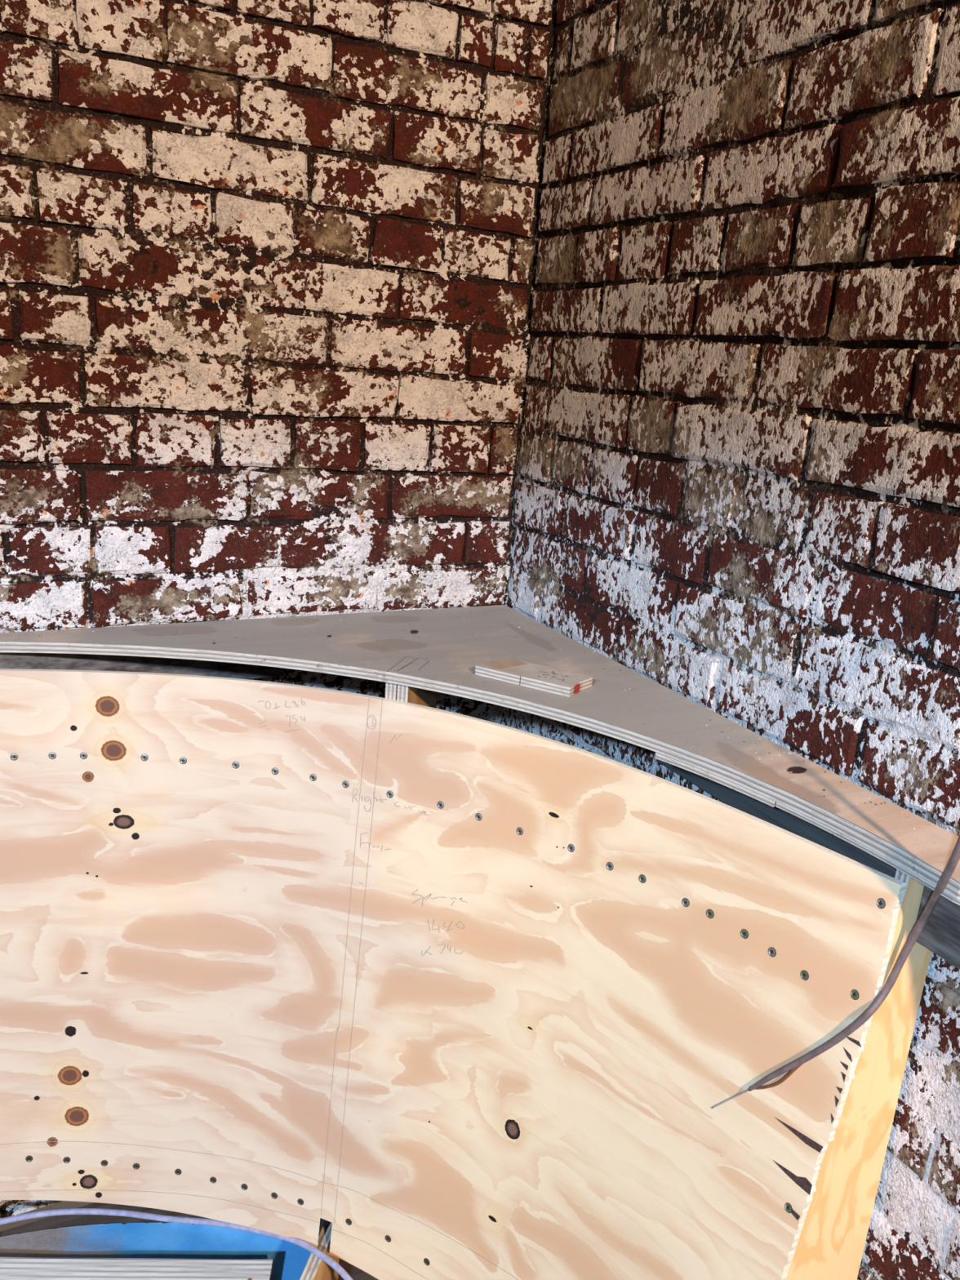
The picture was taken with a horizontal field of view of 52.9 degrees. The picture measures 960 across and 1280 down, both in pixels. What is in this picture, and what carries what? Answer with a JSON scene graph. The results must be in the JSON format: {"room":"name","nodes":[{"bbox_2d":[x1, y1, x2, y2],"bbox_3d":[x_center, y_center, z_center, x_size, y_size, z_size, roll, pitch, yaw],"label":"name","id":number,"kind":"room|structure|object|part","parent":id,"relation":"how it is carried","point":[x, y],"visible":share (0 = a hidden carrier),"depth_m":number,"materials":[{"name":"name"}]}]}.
{"room":"workshop","nodes":[
{"label":"workshop","id":0,"kind":"room"},
{"bbox_2d":[0,1202,378,1279],"bbox_3d":[-0.476,1.519,0.583,2.388,0.060,2.704,-4,18,-27],"label":"floor","id":1,"kind":"structure","parent":0,"point":[66,1220],"depth_m":1.84,"materials":[{"name":"grey concrete"}]},
{"bbox_2d":[0,1222,311,1279],"bbox_3d":[-0.576,1.166,1.657,0.680,0.007,0.576,-4,18,-27],"label":"sheet","id":2,"kind":"object","parent":1,"relation":"on","point":[160,1240],"visible":0.6,"depth_m":1.80,"materials":[{"name":"plastic"}]},
{"bbox_2d":[0,1257,273,1279],"bbox_3d":[-0.894,1.124,1.650,1.050,0.037,0.130,3,16,-4],"label":"plank","id":3,"kind":"object","parent":2,"relation":"on","point":[11,1268],"visible":1,"depth_m":1.71,"materials":[{"name":"white wood"}]},
{"bbox_2d":[0,1208,353,1279],"bbox_3d":[-0.436,1.149,1.464,0.874,0.176,0.730,1,16,-10],"label":"cable","id":4,"kind":"object","parent":1,"relation":"on","point":[321,1255],"visible":0.98,"depth_m":1.71,"materials":[{"name":"grey plastic"}]},
{"bbox_2d":[299,1220,338,1279],"bbox_3d":[-0.319,1.160,1.484,0.022,0.158,0.530,7,16,11],"label":"rib","id":5,"kind":"object","parent":1,"relation":"on","point":[315,1268],"visible":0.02,"depth_m":1.65,"materials":[{"name":"orange wood"}]},
{"bbox_2d":[0,668,931,1279],"bbox_3d":[-0.151,0.648,1.528,1.427,1.140,0.484,10,17,19],"label":"plywood panel","id":6,"kind":"object","parent":1,"relation":"on","point":[463,997],"visible":1,"depth_m":1.51,"materials":[{"name":"brown wood"}]},
{"bbox_3d":[0.385,0.788,1.187,0.222,1.132,0.018,-4,18,-27],"label":"panel","id":7,"kind":"part","parent":6,"relation":"part of","materials":[{"name":"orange wood"}]},
{"bbox_2d":[0,0,554,1218],"bbox_3d":[-0.593,-0.103,1.666,1.436,2.442,0.116,-4,18,-27],"label":"wall","id":8,"kind":"structure","parent":0,"point":[266,266],"depth_m":1.59,"materials":[{"name":"red brick"}]},
{"bbox_2d":[0,652,284,679],"bbox_3d":[-0.761,0.052,1.540,0.910,0.087,0.028,-4,18,-27],"label":"batten","id":9,"kind":"object","parent":8,"relation":"attached to","point":[20,660],"visible":0.31,"depth_m":1.62,"materials":[{"name":"grey wood"}]},
{"bbox_2d":[497,0,959,1279],"bbox_3d":[0.474,0.082,1.286,0.116,2.445,1.631,-4,18,-27],"label":"wall","id":10,"kind":"structure","parent":0,"point":[737,482],"depth_m":1.27,"materials":[{"name":"red brick"}]},
{"bbox_2d":[656,759,897,878],"bbox_3d":[0.395,0.208,1.290,0.036,0.088,0.463,-4,18,-27],"label":"batten","id":11,"kind":"object","parent":10,"relation":"attached to","point":[775,815],"visible":0.1,"depth_m":1.26,"materials":[{"name":"grey wood"}]},
{"bbox_2d":[711,834,959,1108],"bbox_3d":[0.500,0.085,0.928,0.064,1.162,0.435,-10,21,-41],"label":"cable","id":12,"kind":"object","parent":10,"relation":"hanging from","point":[792,1067],"visible":1,"depth_m":1.06,"materials":[{"name":"plastic"}]},
{"bbox_2d":[915,885,959,969],"bbox_3d":[0.623,0.359,0.852,0.047,0.093,0.523,-4,18,-27],"label":"batten","id":13,"kind":"object","parent":10,"relation":"attached to","point":[940,935],"visible":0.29,"depth_m":1.04,"materials":[{"name":"grey wood"}]},
{"bbox_2d":[0,604,959,905],"bbox_3d":[-0.122,0.204,0.989,1.221,0.027,1.622,-4,18,-27],"label":"ledge","id":14,"kind":"object","parent":13,"relation":"on","point":[435,650],"visible":0.96,"depth_m":1.49,"materials":[{"name":"beige wood"}]},
{"bbox_2d":[18,608,885,804],"bbox_3d":[-0.072,0.122,1.238,0.888,0.002,1.195,-4,18,-27],"label":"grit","id":15,"kind":"object","parent":14,"relation":"on","point":[509,609],"visible":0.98,"depth_m":1.22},
{"bbox_2d":[43,619,918,839],"bbox_3d":[0.023,0.051,1.513,1.532,0.002,0.679,11,17,22],"label":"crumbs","id":16,"kind":"object","parent":14,"relation":"on","point":[788,753],"visible":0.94,"depth_m":1.31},
{"bbox_2d":[475,658,592,697],"bbox_3d":[0.083,0.054,1.487,0.166,0.016,0.071,12,18,27],"label":"plywood offcut","id":17,"kind":"object","parent":14,"relation":"on","point":[562,682],"visible":1,"depth_m":1.47,"materials":[{"name":"beige wood"}]}
]}

